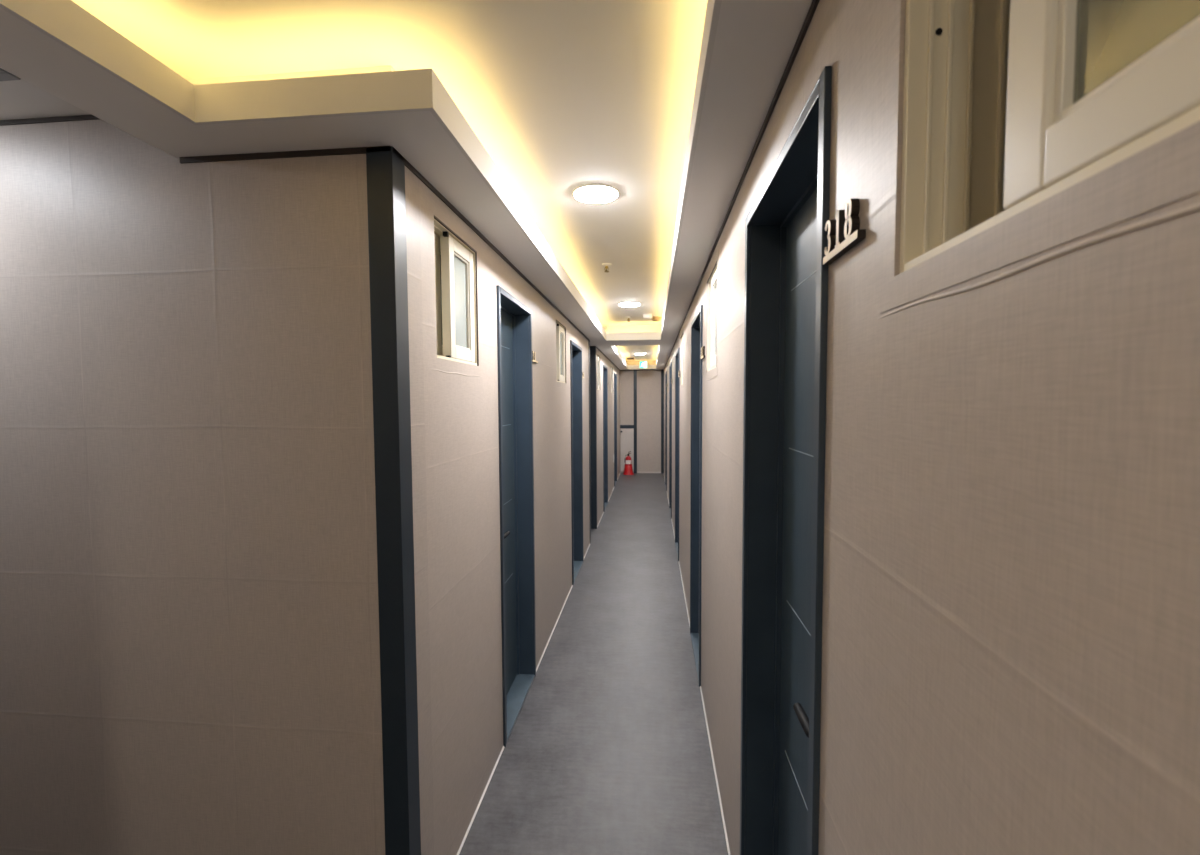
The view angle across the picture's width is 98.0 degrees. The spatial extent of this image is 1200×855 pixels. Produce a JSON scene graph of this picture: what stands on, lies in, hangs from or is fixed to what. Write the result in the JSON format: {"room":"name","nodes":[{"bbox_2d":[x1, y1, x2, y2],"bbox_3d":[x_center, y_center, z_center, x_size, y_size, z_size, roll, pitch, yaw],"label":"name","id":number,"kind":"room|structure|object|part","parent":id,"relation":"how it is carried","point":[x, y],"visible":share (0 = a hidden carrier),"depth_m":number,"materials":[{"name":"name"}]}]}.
{"room":"hotel corridor","nodes":[
{"label":"hotel corridor","id":0,"kind":"room"},
{"bbox_2d":[0,79,90,119],"bbox_3d":[-2.306,-0.874,1.076,2.200,0.040,1.150,0,3,6],"label":"ceiling","id":1,"kind":"structure","parent":0,"point":[19,99],"depth_m":1.41,"materials":[{"name":"paint"}]},
{"bbox_2d":[0,68,20,80],"bbox_3d":[-1.696,-0.852,1.073,0.475,0.009,0.490,0,3,6],"label":"ceiling vent","id":2,"kind":"object","parent":1,"relation":"in","point":[4,75],"visible":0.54,"depth_m":1.28,"materials":[{"name":"grey metal"}]},
{"bbox_2d":[0,119,433,854],"bbox_3d":[-1.892,0.245,1.657,2.710,2.600,0.170,0,3,6],"label":"wall","id":3,"kind":"structure","parent":0,"point":[190,644],"depth_m":1.50,"materials":[{"name":"beige paint"}]},
{"bbox_2d":[179,146,389,163],"bbox_3d":[-0.861,-0.741,1.417,0.610,0.015,0.005,0,3,6],"label":"trim","id":4,"kind":"structure","parent":3,"relation":"attached to","point":[357,150],"depth_m":1.42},
{"bbox_2d":[72,0,707,360],"bbox_3d":[-0.038,-1.152,4.683,1.550,0.060,14.020,0,3,6],"label":"ceiling","id":5,"kind":"structure","parent":0,"point":[562,96],"depth_m":1.39,"materials":[{"name":"paint"}]},
{"bbox_2d":[0,0,812,369],"bbox_3d":[-0.650,-1.022,4.750,2.780,0.200,13.820,0,3,6],"label":"soffit","id":6,"kind":"structure","parent":5,"relation":"attached to","point":[755,40],"depth_m":1.31,"materials":[{"name":"paint"}]},
{"bbox_2d":[0,0,721,340],"bbox_3d":[-0.316,-0.819,1.866,1.232,0.088,8.132,0,3,6],"label":"trim","id":7,"kind":"structure","parent":6,"relation":"attached to","point":[67,23],"depth_m":1.23,"materials":[{"name":"paint"}]},
{"bbox_2d":[187,66,661,332],"bbox_3d":[-0.043,-1.028,4.690,1.560,0.188,13.820,0,3,6],"label":"trim","id":8,"kind":"structure","parent":6,"relation":"attached to","point":[619,328],"depth_m":1.40,"materials":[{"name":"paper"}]},
{"bbox_2d":[610,345,660,368],"bbox_3d":[0.671,-1.185,8.867,0.635,0.088,4.864,0,3,6],"label":"trim","id":9,"kind":"structure","parent":6,"relation":"attached to","point":[614,348],"depth_m":9.90,"materials":[{"name":"paint"}]},
{"bbox_2d":[573,184,618,202],"bbox_3d":[-0.017,-0.985,2.214,0.196,0.018,0.196,0,3,6],"label":"recessed light","id":10,"kind":"object","parent":5,"relation":"in","point":[590,193],"visible":1,"depth_m":2.18,"materials":[{"name":"white plastic"}]},
{"bbox_2d":[602,263,610,272],"bbox_3d":[0.043,-1.029,3.363,0.060,0.050,0.060,0,3,6],"label":"sprinkler","id":11,"kind":"object","parent":5,"relation":"attached to","point":[606,265],"visible":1,"depth_m":3.35,"materials":[{"name":"silver metal"}]},
{"bbox_2d":[619,302,639,306],"bbox_3d":[0.271,-1.118,4.760,0.196,0.018,0.196,0,3,6],"label":"recessed light","id":12,"kind":"object","parent":5,"relation":"in","point":[625,304],"visible":1,"depth_m":4.71,"materials":[{"name":"white plastic"}]},
{"bbox_2d":[639,361,646,367],"bbox_3d":[0.900,-1.335,10.821,0.164,0.214,0.033,0,3,6],"label":"exit sign","id":13,"kind":"object","parent":5,"relation":"hanging from","point":[642,364],"visible":0.95,"depth_m":10.81,"materials":[{"name":"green plastic"}]},
{"bbox_2d":[642,314,652,318],"bbox_3d":[0.489,-1.137,5.346,0.110,0.042,0.110,0,3,6],"label":"smoke detector","id":14,"kind":"object","parent":5,"relation":"attached to","point":[645,316],"visible":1,"depth_m":5.31,"materials":[{"name":"white plastic"}]},
{"bbox_2d":[652,316,661,320],"bbox_3d":[0.596,-1.146,5.516,0.110,0.042,0.110,0,3,6],"label":"smoke detector","id":15,"kind":"object","parent":5,"relation":"attached to","point":[655,318],"visible":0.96,"depth_m":5.47,"materials":[{"name":"beige plastic"}]},
{"bbox_2d":[419,179,619,854],"bbox_3d":[-0.119,-0.025,6.729,0.170,2.600,10.285,0,3,6],"label":"wall","id":16,"kind":"structure","parent":0,"point":[461,411],"depth_m":2.09,"materials":[{"name":"beige paint"}]},
{"bbox_2d":[431,215,480,376],"bbox_3d":[-0.576,-0.439,1.880,0.137,0.499,0.516,0,3,6],"label":"window","id":17,"kind":"structure","parent":16,"relation":"in","point":[456,286],"depth_m":1.89,"materials":[{"name":"beige plastic"}]},
{"bbox_3d":[-0.572,-0.463,1.939,0.032,0.425,0.262,0,3,6],"label":"sash","id":18,"kind":"part","parent":17,"relation":"part of","materials":[{"name":"beige plastic"}]},
{"bbox_3d":[-0.572,-0.463,1.939,0.005,0.325,0.162,0,3,6],"label":"pane","id":19,"kind":"part","parent":17,"relation":"part of","materials":[{"name":"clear glass"}]},
{"bbox_3d":[-0.525,-0.464,1.940,0.032,0.425,0.250,0,3,6],"label":"sash","id":20,"kind":"part","parent":17,"relation":"part of","materials":[{"name":"beige plastic"}]},
{"bbox_3d":[-0.526,-0.464,1.940,0.005,0.325,0.150,0,3,6],"label":"pane","id":21,"kind":"part","parent":17,"relation":"part of","materials":[{"name":"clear glass"}]},
{"bbox_2d":[392,146,588,340],"bbox_3d":[-0.336,-0.857,3.618,0.005,0.015,4.485,0,3,6],"label":"trim","id":22,"kind":"structure","parent":16,"relation":"attached to","point":[408,165],"depth_m":1.95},
{"bbox_2d":[496,285,535,746],"bbox_3d":[-0.501,0.414,2.722,0.171,2.139,0.654,0,3,6],"label":"door","id":23,"kind":"structure","parent":16,"relation":"in","point":[514,319],"depth_m":2.97,"materials":[{"name":"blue metal"}]},
{"bbox_3d":[-0.520,0.404,2.723,0.004,1.900,0.428,0,3,6],"label":"panel","id":24,"kind":"part","parent":23,"relation":"part of","materials":[{"name":"metal"}]},
{"bbox_2d":[457,544,589,854],"bbox_3d":[-0.324,1.429,3.736,0.006,0.007,4.349,0,3,6],"label":"baseboard","id":25,"kind":"structure","parent":16,"relation":"attached to","point":[492,773],"depth_m":2.25,"materials":[{"name":"white plastic"}]},
{"bbox_2d":[532,351,537,362],"bbox_3d":[-0.386,-0.415,3.075,0.011,0.062,0.136,0,3,6],"label":"room number","id":26,"kind":"object","parent":16,"relation":"attached to","point":[533,352],"visible":0.91,"depth_m":3.03,"materials":[{"name":"silver metal"}]},
{"bbox_2d":[556,320,566,388],"bbox_3d":[-0.365,-0.550,4.027,0.137,0.499,0.540,0,3,6],"label":"window","id":27,"kind":"structure","parent":16,"relation":"in","point":[560,329],"depth_m":4.10,"materials":[{"name":"beige plastic"}]},
{"bbox_3d":[-0.314,-0.576,4.099,0.032,0.425,0.250,0,3,6],"label":"sash","id":28,"kind":"part","parent":27,"relation":"part of","materials":[{"name":"beige plastic"}]},
{"bbox_3d":[-0.314,-0.576,4.099,0.005,0.325,0.150,0,3,6],"label":"pane","id":29,"kind":"part","parent":27,"relation":"part of","materials":[{"name":"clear glass"}]},
{"bbox_2d":[570,340,583,584],"bbox_3d":[-0.290,0.302,4.871,0.171,2.139,0.693,0,3,6],"label":"door","id":30,"kind":"structure","parent":16,"relation":"in","point":[575,350],"depth_m":5.17,"materials":[{"name":"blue metal"}]},
{"bbox_2d":[597,355,599,389],"bbox_3d":[-0.085,-0.699,6.887,0.137,0.499,0.505,0,3,6],"label":"window","id":31,"kind":"structure","parent":16,"relation":"in","point":[598,356],"depth_m":7.01,"materials":[{"name":"beige plastic"}]},
{"bbox_2d":[603,364,607,510],"bbox_3d":[0.005,0.146,7.880,0.171,2.139,0.658,0,3,6],"label":"door","id":32,"kind":"structure","parent":16,"relation":"in","point":[605,382],"depth_m":8.16,"materials":[{"name":"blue metal"}]},
{"bbox_2d":[596,347,619,369],"bbox_3d":[0.195,-1.139,9.032,0.005,0.015,5.130,0,3,6],"label":"trim","id":33,"kind":"structure","parent":16,"relation":"attached to","point":[596,347],"depth_m":8.53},
{"bbox_2d":[611,367,612,392],"bbox_3d":[0.140,-0.819,9.182,0.137,0.499,0.485,0,3,6],"label":"window","id":34,"kind":"structure","parent":16,"relation":"in","point":[611,367],"depth_m":9.34,"materials":[{"name":"beige plastic"}]},
{"bbox_2d":[614,373,616,486],"bbox_3d":[0.222,0.031,10.092,0.171,2.139,0.668,0,3,6],"label":"door","id":35,"kind":"structure","parent":16,"relation":"in","point":[615,374],"depth_m":10.36,"materials":[{"name":"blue metal"}]},
{"bbox_2d":[459,473,727,854],"bbox_3d":[-0.279,1.415,4.840,5.700,0.080,14.220,0,3,6],"label":"floor","id":36,"kind":"structure","parent":0,"point":[607,751],"depth_m":2.60,"materials":[{"name":"grey plastic"}]},
{"bbox_2d":[366,146,420,854],"bbox_3d":[-0.580,0.398,1.483,0.073,2.299,0.073,0,3,6],"label":"trim","id":37,"kind":"structure","parent":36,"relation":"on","point":[386,203],"depth_m":1.44,"materials":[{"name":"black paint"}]},
{"bbox_2d":[589,340,590,543],"bbox_3d":[-0.148,0.170,5.878,0.073,2.299,0.073,0,3,6],"label":"post","id":38,"kind":"object","parent":36,"relation":"on","point":[589,340],"visible":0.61,"depth_m":5.85,"materials":[{"name":"blue paint"}]},
{"bbox_2d":[590,346,596,528],"bbox_3d":[-0.080,0.133,6.576,0.073,2.299,0.073,0,3,6],"label":"post","id":39,"kind":"object","parent":36,"relation":"on","point":[593,380],"visible":0.91,"depth_m":6.54,"materials":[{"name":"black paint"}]},
{"bbox_2d":[623,464,633,474],"bbox_3d":[0.626,0.918,11.456,0.236,0.222,0.236,0,3,6],"label":"stand","id":40,"kind":"object","parent":36,"relation":"on","point":[628,470],"visible":0.88,"depth_m":11.38,"materials":[{"name":"red plastic"}]},
{"bbox_2d":[625,451,631,464],"bbox_3d":[0.625,0.756,11.447,0.138,0.477,0.137,2,4,35],"label":"fire extinguisher","id":41,"kind":"object","parent":40,"relation":"on","point":[628,461],"visible":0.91,"depth_m":11.40,"materials":[{"name":"red metal"}]},
{"bbox_2d":[620,360,660,472],"bbox_3d":[0.938,-0.285,11.660,1.570,2.600,0.150,0,3,6],"label":"wall","id":42,"kind":"structure","parent":0,"point":[648,381],"depth_m":11.58,"materials":[{"name":"beige paint"}]},
{"bbox_2d":[620,425,633,427],"bbox_3d":[0.599,-0.018,11.617,0.305,0.075,0.030,0,3,6],"label":"rail","id":43,"kind":"object","parent":42,"relation":"attached to","point":[621,426],"visible":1,"depth_m":11.60,"materials":[{"name":"metal"}]},
{"bbox_2d":[621,429,633,470],"bbox_3d":[0.605,0.505,11.625,0.290,0.960,0.065,0,3,6],"label":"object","id":44,"kind":"structure","parent":42,"relation":"in","point":[627,435],"depth_m":11.64,"materials":[{"name":"white paint"}]},
{"bbox_2d":[634,370,636,472],"bbox_3d":[0.785,-0.130,11.592,0.070,2.299,0.030,0,3,6],"label":"post","id":45,"kind":"object","parent":42,"relation":"attached to","point":[635,371],"visible":0.9,"depth_m":11.58,"materials":[{"name":"blue paint"}]},
{"bbox_2d":[661,370,663,472],"bbox_3d":[1.383,-0.123,11.539,0.060,2.285,0.020,0,3,6],"label":"post","id":46,"kind":"object","parent":42,"relation":"attached to","point":[662,371],"visible":1,"depth_m":11.53,"materials":[{"name":"blue paint"}]},
{"bbox_2d":[664,0,1199,854],"bbox_3d":[0.834,0.071,4.761,0.170,2.600,14.020,0,3,6],"label":"wall","id":47,"kind":"structure","parent":0,"point":[1011,614],"depth_m":0.45,"materials":[{"name":"beige paint"}]},
{"bbox_2d":[665,371,666,490],"bbox_3d":[1.295,0.052,9.575,0.171,2.139,0.688,0,3,6],"label":"door","id":48,"kind":"structure","parent":47,"relation":"in","point":[666,371],"depth_m":9.29,"materials":[{"name":"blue metal"}]},
{"bbox_2d":[669,362,671,518],"bbox_3d":[1.083,0.164,7.408,0.171,2.139,0.688,0,3,6],"label":"door","id":49,"kind":"structure","parent":47,"relation":"in","point":[670,365],"depth_m":7.70,"materials":[{"name":"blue metal"}]},
{"bbox_2d":[672,350,673,391],"bbox_3d":[1.007,-0.715,6.718,0.137,0.536,0.505,0,3,6],"label":"window","id":50,"kind":"structure","parent":47,"relation":"in","point":[673,350],"depth_m":6.53,"materials":[{"name":"beige plastic"}]},
{"bbox_2d":[675,347,679,561],"bbox_3d":[0.898,0.263,5.520,0.171,2.139,0.688,0,3,6],"label":"door","id":51,"kind":"structure","parent":47,"relation":"in","point":[677,355],"depth_m":5.81,"materials":[{"name":"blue metal"}]},
{"bbox_2d":[680,327,683,389],"bbox_3d":[0.813,-0.611,4.736,0.137,0.536,0.515,0,3,6],"label":"window","id":52,"kind":"structure","parent":47,"relation":"in","point":[682,332],"depth_m":4.80,"materials":[{"name":"beige plastic"}]},
{"bbox_3d":[0.816,-0.617,4.742,0.131,0.452,0.409,0,3,6],"label":"frame","id":53,"kind":"part","parent":52,"relation":"part of","materials":[{"name":"beige plastic"}]},
{"bbox_3d":[0.764,-0.612,4.695,0.032,0.425,0.277,0,3,6],"label":"sash","id":54,"kind":"part","parent":52,"relation":"part of","materials":[{"name":"beige plastic"}]},
{"bbox_2d":[690,305,702,686],"bbox_3d":[0.673,0.382,3.231,0.171,2.139,0.693,0,3,6],"label":"door","id":55,"kind":"structure","parent":47,"relation":"in","point":[697,323],"depth_m":3.53,"materials":[{"name":"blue metal"}]},
{"bbox_2d":[664,477,729,854],"bbox_3d":[0.743,1.371,4.737,0.006,0.007,13.820,0,3,6],"label":"baseboard","id":56,"kind":"structure","parent":47,"relation":"attached to","point":[664,477],"depth_m":2.36,"materials":[{"name":"white plastic"}]},
{"bbox_2d":[701,346,704,358],"bbox_3d":[0.547,-0.399,2.770,0.011,0.062,0.136,0,3,6],"label":"room number","id":57,"kind":"object","parent":47,"relation":"attached to","point":[703,347],"visible":1,"depth_m":2.74,"materials":[{"name":"silver metal"}]},
{"bbox_2d":[706,249,718,380],"bbox_3d":[0.585,-0.491,2.417,0.137,0.536,0.520,0,3,6],"label":"window","id":58,"kind":"structure","parent":47,"relation":"in","point":[712,275],"depth_m":2.46,"materials":[{"name":"beige plastic"}]},
{"bbox_3d":[0.589,-0.496,2.424,0.131,0.452,0.414,0,3,6],"label":"frame","id":59,"kind":"part","parent":58,"relation":"part of","materials":[{"name":"beige plastic"}]},
{"bbox_3d":[0.536,-0.491,2.374,0.032,0.425,0.277,0,3,6],"label":"sash","id":60,"kind":"part","parent":58,"relation":"part of","materials":[{"name":"beige plastic"}]},
{"bbox_3d":[0.537,-0.491,2.374,0.005,0.325,0.177,0,3,6],"label":"pane","id":61,"kind":"part","parent":58,"relation":"part of","materials":[{"name":"clear glass"}]},
{"bbox_2d":[664,0,819,368],"bbox_3d":[0.731,-0.915,4.620,0.006,0.015,13.820,0,3,6],"label":"trim","id":62,"kind":"structure","parent":47,"relation":"attached to","point":[814,4],"depth_m":1.23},
{"bbox_2d":[740,66,831,854],"bbox_3d":[0.474,0.488,1.200,0.171,2.139,0.690,0,3,6],"label":"door","id":63,"kind":"structure","parent":47,"relation":"in","point":[786,312],"depth_m":1.42,"materials":[{"name":"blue metal"}]},
{"bbox_3d":[0.492,0.477,1.198,0.004,1.900,0.464,0,3,6],"label":"panel","id":64,"kind":"part","parent":63,"relation":"part of","materials":[{"name":"metal"}]},
{"bbox_3d":[0.446,0.618,1.090,0.054,0.021,0.114,0,3,6],"label":"handle","id":65,"kind":"part","parent":63,"relation":"part of","materials":[{"name":"black metal"}]},
{"bbox_2d":[823,198,865,264],"bbox_3d":[0.349,-0.283,0.750,0.011,0.062,0.136,0,3,6],"label":"room number","id":66,"kind":"object","parent":47,"relation":"attached to","point":[844,233],"visible":1,"depth_m":0.74,"materials":[{"name":"silver wood"}]},
{"bbox_2d":[878,0,1199,318],"bbox_3d":[0.382,-0.383,0.345,0.137,0.536,0.570,0,3,6],"label":"window","id":67,"kind":"structure","parent":47,"relation":"in","point":[1031,127],"depth_m":0.40,"materials":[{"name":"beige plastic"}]},
{"bbox_3d":[0.331,-0.382,0.277,0.032,0.425,0.277,0,3,6],"label":"sash","id":68,"kind":"part","parent":67,"relation":"part of","materials":[{"name":"beige plastic"}]},
{"bbox_3d":[0.331,-0.382,0.277,0.005,0.325,0.177,0,3,6],"label":"pane","id":69,"kind":"part","parent":67,"relation":"part of","materials":[{"name":"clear glass"}]},
{"bbox_3d":[-2.345,0.338,-0.087,2.450,2.600,3.735,0,3,6],"label":"wall","id":70,"kind":"structure","parent":0,"visible":0},
{"bbox_2d":[0,115,98,125],"bbox_3d":[-2.216,-0.872,1.543,2.088,0.012,0.005,0,3,6],"label":"trim","id":71,"kind":"structure","parent":70,"relation":"attached to","point":[76,117],"depth_m":1.48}
]}

